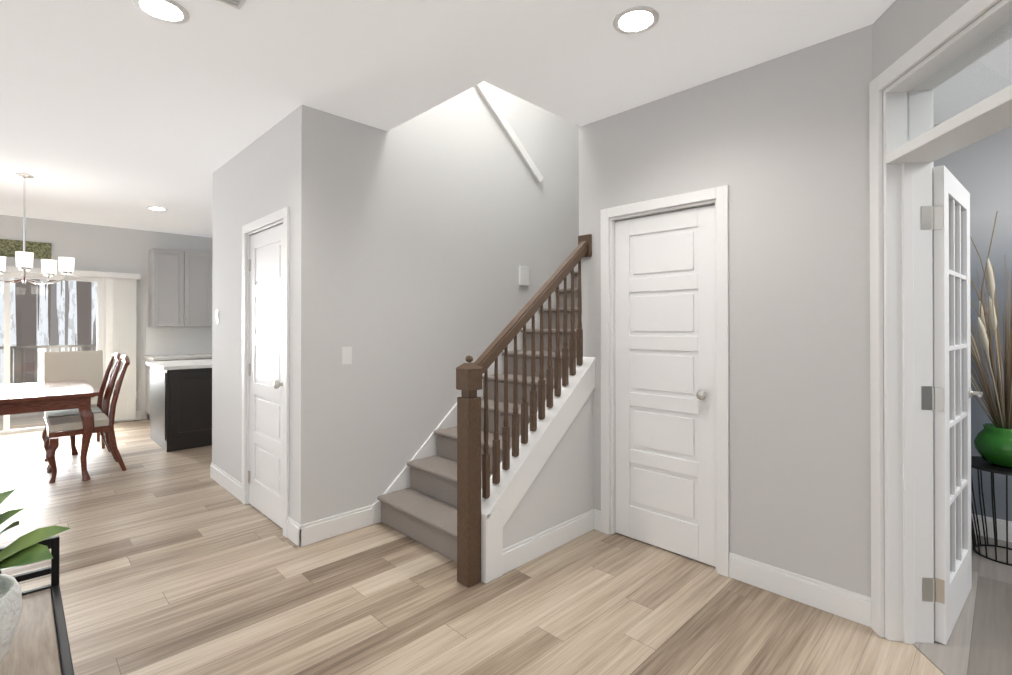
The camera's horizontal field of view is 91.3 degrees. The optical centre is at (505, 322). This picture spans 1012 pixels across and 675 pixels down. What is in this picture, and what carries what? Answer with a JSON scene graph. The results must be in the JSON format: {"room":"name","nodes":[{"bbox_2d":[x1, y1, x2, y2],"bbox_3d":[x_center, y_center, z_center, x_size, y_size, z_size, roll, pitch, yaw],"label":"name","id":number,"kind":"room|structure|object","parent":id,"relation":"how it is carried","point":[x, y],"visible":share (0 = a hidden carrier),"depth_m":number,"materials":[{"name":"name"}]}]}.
{"room":"entrance hall","nodes":[
{"label":"entrance hall","id":0,"kind":"room"},
{"bbox_2d":[0,215,212,419],"bbox_3d":[-5.410,0.032,6.916,8.400,2.700,0.120,0,0,-45],"label":"wall","id":1,"kind":"structure","parent":0,"point":[90,247],"depth_m":6.84,"materials":[{"name":"white paint"}]},
{"bbox_2d":[0,239,50,259],"bbox_3d":[-6.046,-0.916,6.191,0.530,0.210,0.022,0,0,-45],"label":"framed picture","id":2,"kind":"object","parent":1,"relation":"attached to","point":[39,250],"visible":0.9,"depth_m":6.21},
{"bbox_2d":[0,272,105,434],"bbox_3d":[-6.178,0.352,6.127,1.964,2.052,0.118,0,0,-45],"label":"door","id":3,"kind":"structure","parent":1,"relation":"in","point":[101,313],"depth_m":6.33,"materials":[{"name":"white glass"}]},
{"bbox_2d":[3,266,139,420],"bbox_3d":[-6.001,0.331,6.162,2.340,2.035,0.081,0,0,-45],"label":"vertical blind","id":4,"kind":"object","parent":1,"relation":"attached to","point":[121,294],"visible":0.83,"depth_m":6.84,"materials":[{"name":"white fabric"}]},
{"bbox_2d":[114,411,140,422],"bbox_3d":[-5.316,1.317,6.908,0.370,0.130,0.014,0,0,-45],"label":"baseboard","id":5,"kind":"structure","parent":1,"relation":"attached to","point":[138,413],"depth_m":6.99,"materials":[{"name":"white wood"}]},
{"bbox_2d":[146,327,211,354],"bbox_3d":[-3.817,0.274,8.398,3.750,0.407,0.008,0,0,-45],"label":"backsplash","id":6,"kind":"structure","parent":1,"relation":"attached to","point":[175,340],"depth_m":7.36,"materials":[{"name":"white tile"}]},
{"bbox_2d":[148,248,211,326],"bbox_3d":[-4.731,-0.487,7.273,0.804,1.100,0.328,0,0,-45],"label":"upper cabinet","id":7,"kind":"object","parent":1,"relation":"attached to","point":[180,288],"depth_m":7.09,"materials":[{"name":"grey wood"}]},
{"bbox_2d":[212,104,320,524],"bbox_3d":[-1.888,0.018,3.753,0.120,2.700,1.930,0,0,-45],"label":"wall","id":8,"kind":"structure","parent":0,"point":[275,168],"depth_m":3.19,"materials":[{"name":"white paint"}]},
{"bbox_2d":[216,310,218,322],"bbox_3d":[-2.494,-0.050,4.273,0.010,0.116,0.070,0,0,-45],"label":"light switch","id":9,"kind":"object","parent":8,"relation":"attached to","point":[217,316],"visible":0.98,"depth_m":4.26,"materials":[{"name":"white plastic"}]},
{"bbox_2d":[210,462,241,501],"bbox_3d":[-2.301,1.304,4.071,0.017,0.130,0.850,0,0,-45],"label":"baseboard","id":10,"kind":"structure","parent":8,"relation":"attached to","point":[232,485],"depth_m":4.04,"materials":[{"name":"white wood"}]},
{"bbox_2d":[248,224,282,528],"bbox_3d":[-1.669,0.353,3.487,0.144,2.010,0.726,0,0,-45],"label":"closet door","id":11,"kind":"structure","parent":8,"relation":"in","point":[265,375],"depth_m":3.48,"materials":[{"name":"white wood"}]},
{"bbox_2d":[242,207,289,537],"bbox_3d":[-1.652,0.316,3.500,0.138,2.102,0.880,0,0,-45],"label":"trim","id":12,"kind":"structure","parent":8,"relation":"attached to","point":[275,217],"depth_m":3.44,"materials":[{"name":"white wood"}]},
{"bbox_2d":[320,81,580,518],"bbox_3d":[0.832,-1.326,5.176,5.740,5.400,0.120,0,0,-45],"label":"wall","id":13,"kind":"structure","parent":0,"point":[441,223],"depth_m":3.63,"materials":[{"name":"white paint"}]},
{"bbox_2d":[294,505,372,546],"bbox_3d":[-1.082,1.300,3.178,0.494,0.130,0.014,0,0,-45],"label":"baseboard","id":14,"kind":"structure","parent":13,"relation":"attached to","point":[315,531],"depth_m":3.15,"materials":[{"name":"white wood"}]},
{"bbox_2d":[342,347,351,363],"bbox_3d":[-1.042,0.215,3.238,0.070,0.116,0.010,0,0,-45],"label":"light switch","id":15,"kind":"object","parent":13,"relation":"attached to","point":[346,355],"visible":1,"depth_m":3.23,"materials":[{"name":"white plastic"}]},
{"bbox_2d":[372,264,577,523],"bbox_3d":[0.439,-0.314,4.687,3.780,3.371,0.016,0,0,-45],"label":"trim","id":16,"kind":"structure","parent":13,"relation":"attached to","point":[428,448],"depth_m":3.78,"materials":[{"name":"white wood"}]},
{"bbox_2d":[475,82,542,182],"bbox_3d":[0.038,-1.640,4.287,0.841,0.711,0.030,0,0,-45],"label":"trim","id":17,"kind":"structure","parent":13,"relation":"attached to","point":[505,125],"depth_m":4.26,"materials":[{"name":"white wood"}]},
{"bbox_2d":[519,266,528,285],"bbox_3d":[0.163,-0.414,4.412,0.120,0.170,0.020,0,0,-45],"label":"switch panel","id":18,"kind":"object","parent":13,"relation":"attached to","point":[523,275],"visible":0.98,"depth_m":4.40,"materials":[{"name":"white plastic"}]},
{"bbox_2d":[0,419,1011,674],"bbox_3d":[-0.402,1.413,3.268,10.400,0.104,13.600,0,0,-45],"label":"floor","id":19,"kind":"structure","parent":0,"point":[180,562],"depth_m":2.41,"materials":[{"name":"beige wood"}]},
{"bbox_2d":[0,535,73,674],"bbox_3d":[-0.841,0.904,0.692,0.350,0.900,0.690,0,0,-45],"label":"console table","id":20,"kind":"object","parent":19,"relation":"on","point":[40,645],"visible":0.85,"depth_m":0.89,"materials":[{"name":"brown wood"}]},
{"bbox_2d":[0,488,69,662],"bbox_3d":[-0.835,0.407,0.734,0.275,0.292,0.272,0,0,-45],"label":"potted plant","id":21,"kind":"object","parent":20,"relation":"on","point":[26,549],"visible":1,"depth_m":0.76,"materials":[{"name":"green plant"}]},
{"bbox_2d":[0,380,99,480],"bbox_3d":[-4.750,0.989,4.040,2.100,0.769,1.350,0,0,-45],"label":"dining table","id":22,"kind":"object","parent":19,"relation":"on","point":[38,397],"visible":1,"depth_m":4.27,"materials":[{"name":"brown wood"}]},
{"bbox_2d":[44,350,104,448],"bbox_3d":[-4.737,0.850,5.450,0.500,1.053,0.635,0,0,-45],"label":"chair","id":23,"kind":"object","parent":19,"relation":"on","point":[86,366],"visible":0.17,"depth_m":5.59,"materials":[{"name":"beige fabric"}]},
{"bbox_2d":[41,353,120,469],"bbox_3d":[-4.221,0.844,4.937,0.590,1.069,0.507,0,0,-45],"label":"dining chair","id":24,"kind":"object","parent":19,"relation":"on","point":[113,362],"visible":0.52,"depth_m":4.94,"materials":[{"name":"brown wood"}]},
{"bbox_2d":[44,355,129,482],"bbox_3d":[-3.848,0.843,4.560,0.590,1.069,0.507,0,0,-45],"label":"dining chair","id":25,"kind":"object","parent":19,"relation":"on","point":[57,428],"visible":0.98,"depth_m":4.50,"materials":[{"name":"brown wood"}]},
{"bbox_2d":[146,359,197,419],"bbox_3d":[-4.761,0.947,7.048,0.514,0.870,0.598,0,0,-45],"label":"base cabinet","id":26,"kind":"object","parent":19,"relation":"on","point":[148,390],"depth_m":6.93,"materials":[{"name":"grey wood"}]},
{"bbox_2d":[144,353,211,359],"bbox_3d":[-3.606,0.496,8.169,3.770,0.038,0.630,0,0,-45],"label":"countertop","id":27,"kind":"structure","parent":26,"relation":"on","point":[178,356],"depth_m":6.94,"materials":[{"name":"white stone"}]},
{"bbox_2d":[150,367,211,451],"bbox_3d":[-3.147,0.944,6.314,2.162,0.870,0.912,0,0,-45],"label":"kitchen island","id":28,"kind":"object","parent":19,"relation":"on","point":[180,409],"visible":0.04,"depth_m":5.40,"materials":[{"name":"black wood"}]},
{"bbox_2d":[146,359,211,369],"bbox_3d":[-3.147,0.488,6.325,2.230,0.038,0.980,0,0,-45],"label":"island countertop","id":29,"kind":"structure","parent":28,"relation":"on","point":[183,364],"depth_m":5.49,"materials":[{"name":"white stone"}]},
{"bbox_2d":[377,271,577,562],"bbox_3d":[1.231,-0.128,4.782,4.988,3.000,0.961,0,0,-45],"label":"stairs","id":30,"kind":"structure","parent":19,"relation":"on","point":[422,509],"depth_m":3.41,"materials":[{"name":"carpet"}]},
{"bbox_2d":[971,456,1011,565],"bbox_3d":[2.912,1.098,2.877,0.424,0.532,0.424,0,0,-45],"label":"plant stand","id":31,"kind":"object","parent":19,"relation":"on","point":[978,463],"visible":0.73,"depth_m":2.88,"materials":[{"name":"black metal"}]},
{"bbox_2d":[970,211,1011,467],"bbox_3d":[2.864,0.110,2.820,0.584,1.441,0.781,0,0,-45],"label":"potted plant","id":32,"kind":"object","parent":31,"relation":"on","point":[993,442],"visible":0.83,"depth_m":2.85,"materials":[{"name":"beige plant"}]},
{"bbox_2d":[0,0,1011,237],"bbox_3d":[-0.402,-1.484,3.281,10.400,0.300,13.600,0,0,-45],"label":"ceiling","id":33,"kind":"structure","parent":0,"point":[121,113],"depth_m":2.62,"materials":[{"name":"white paint"}]},
{"bbox_2d":[0,173,74,284],"bbox_3d":[-4.315,-0.834,4.433,0.674,0.990,0.650,0,0,-45],"label":"dining chandelier","id":34,"kind":"object","parent":33,"relation":"hanging from","point":[24,260],"visible":1,"depth_m":4.46,"materials":[{"name":"white glass"}]},
{"bbox_2d":[147,206,167,210],"bbox_3d":[-4.044,-1.319,5.740,0.200,0.007,0.200,0,0,-45],"label":"recessed light","id":35,"kind":"object","parent":33,"relation":"in","point":[157,208],"visible":0.96,"depth_m":5.73,"materials":[{"name":"white"}]},
{"bbox_2d":[133,0,189,23],"bbox_3d":[-1.469,-1.336,2.113,0.200,0.007,0.200,0,0,-45],"label":"recessed light","id":36,"kind":"object","parent":33,"relation":"in","point":[170,11],"visible":1,"depth_m":2.12,"materials":[{"name":"white"}]},
{"bbox_2d":[216,0,246,9],"bbox_3d":[-1.209,-1.336,1.913,0.380,0.010,0.170,0,0,-45],"label":"ceiling vent","id":37,"kind":"object","parent":33,"relation":"in","point":[238,4],"visible":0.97,"depth_m":2.06,"materials":[{"name":"white metal"}]},
{"bbox_2d":[613,6,658,33],"bbox_3d":[0.575,-1.335,2.193,0.200,0.007,0.200,0,0,-45],"label":"recessed light","id":38,"kind":"object","parent":33,"relation":"in","point":[636,19],"visible":1,"depth_m":2.19,"materials":[{"name":"white"}]},
{"bbox_2d":[481,391,592,581],"bbox_3d":[0.188,0.811,2.983,0.985,1.106,0.120,0,0,-45],"label":"wall","id":39,"kind":"structure","parent":0,"point":[560,490],"depth_m":3.05,"materials":[{"name":"white paint"}]},
{"bbox_2d":[481,357,595,582],"bbox_3d":[0.191,0.797,2.980,0.984,1.135,0.152,0,0,-45],"label":"trim","id":40,"kind":"structure","parent":39,"relation":"attached to","point":[508,491],"depth_m":2.83,"materials":[{"name":"white wood"}]},
{"bbox_2d":[455,234,591,587],"bbox_3d":[0.153,0.387,2.950,1.082,1.953,0.107,0,0,-45],"label":"stair railing","id":41,"kind":"object","parent":40,"relation":"on","point":[469,380],"visible":1,"depth_m":2.78,"materials":[{"name":"brown wood"}]},
{"bbox_2d":[503,509,600,573],"bbox_3d":[0.281,1.299,2.974,0.865,0.130,0.020,0,0,-45],"label":"baseboard","id":42,"kind":"structure","parent":39,"relation":"attached to","point":[520,553],"depth_m":2.95,"materials":[{"name":"white wood"}]},
{"bbox_2d":[579,24,871,596],"bbox_3d":[1.114,0.014,2.837,0.120,2.700,1.636,0,0,-45],"label":"wall","id":43,"kind":"structure","parent":0,"point":[779,146],"depth_m":2.47,"materials":[{"name":"grey paint"}]},
{"bbox_2d":[600,185,728,576],"bbox_3d":[0.951,0.313,2.987,0.138,2.102,0.814,0,0,-45],"label":"door frame","id":44,"kind":"structure","parent":43,"relation":"attached to","point":[720,196],"depth_m":2.80,"materials":[{"name":"white wood"}]},
{"bbox_2d":[615,205,714,566],"bbox_3d":[0.949,0.351,2.985,0.144,2.010,0.654,0,0,-45],"label":"interior door","id":45,"kind":"structure","parent":43,"relation":"in","point":[665,381],"depth_m":2.95,"materials":[{"name":"white wood"}]},
{"bbox_2d":[729,552,870,626],"bbox_3d":[1.415,1.297,2.432,0.014,0.130,0.622,0,0,-45],"label":"baseboard","id":46,"kind":"structure","parent":43,"relation":"attached to","point":[842,602],"depth_m":2.40,"materials":[{"name":"white wood"}]},
{"bbox_2d":[872,0,1000,637],"bbox_3d":[1.519,0.004,0.712,0.180,2.700,3.600,0,0,8],"label":"wall","id":47,"kind":"structure","parent":0,"point":[900,28],"depth_m":2.03,"materials":[{"name":"grey paint"}]},
{"bbox_2d":[869,0,1011,643],"bbox_3d":[1.618,0.141,1.401,0.216,2.433,1.606,0,0,8],"label":"door frame","id":48,"kind":"structure","parent":47,"relation":"attached to","point":[902,458],"depth_m":2.10,"materials":[{"name":"white wood"}]},
{"bbox_2d":[921,206,932,601],"bbox_3d":[1.785,0.343,2.098,0.041,1.675,0.002,0,0,8],"label":"hinge leaves","id":49,"kind":"object","parent":48,"relation":"attached to","point":[927,402],"visible":1,"depth_m":2.10,"materials":[{"name":"grey metal"}]},
{"bbox_2d":[932,165,982,644],"bbox_3d":[2.095,0.346,2.314,0.713,2.015,0.150,0,0,-40],"label":"french door","id":50,"kind":"structure","parent":47,"relation":"in","point":[953,392],"depth_m":2.24,"materials":[{"name":"white wood"}]},
{"bbox_2d":[907,19,1011,136],"bbox_3d":[1.616,-0.858,1.406,0.006,0.260,1.430,0,0,8],"label":"window","id":51,"kind":"structure","parent":47,"relation":"in","point":[959,83],"depth_m":1.83,"materials":[{"name":"clear glass"}]},
{"bbox_2d":[933,124,1011,520],"bbox_3d":[4.441,0.009,1.919,0.220,2.700,4.620,0,0,-45],"label":"wall","id":52,"kind":"structure","parent":0,"point":[980,170],"depth_m":3.14,"materials":[{"name":"grey paint"}]},
{"bbox_2d":[972,514,1011,541],"bbox_3d":[4.407,1.294,1.781,0.014,0.130,4.520,0,0,-45],"label":"baseboard","id":53,"kind":"structure","parent":52,"relation":"attached to","point":[1001,524],"depth_m":3.11,"materials":[{"name":"white"}]},
{"label":"outside","id":54,"kind":"structure","parent":0,"visible":0},
{"bbox_2d":[0,344,96,425],"bbox_3d":[-7.088,0.943,7.187,7.000,1.120,2.629,0,0,-45],"label":"deck","id":55,"kind":"object","parent":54,"point":[19,374],"depth_m":8.03,"materials":[{"name":"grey wood"}]},
{"bbox_2d":[0,278,96,384],"bbox_3d":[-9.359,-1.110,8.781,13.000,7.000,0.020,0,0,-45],"label":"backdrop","id":56,"kind":"structure","parent":54,"point":[40,293],"depth_m":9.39,"materials":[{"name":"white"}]}
]}

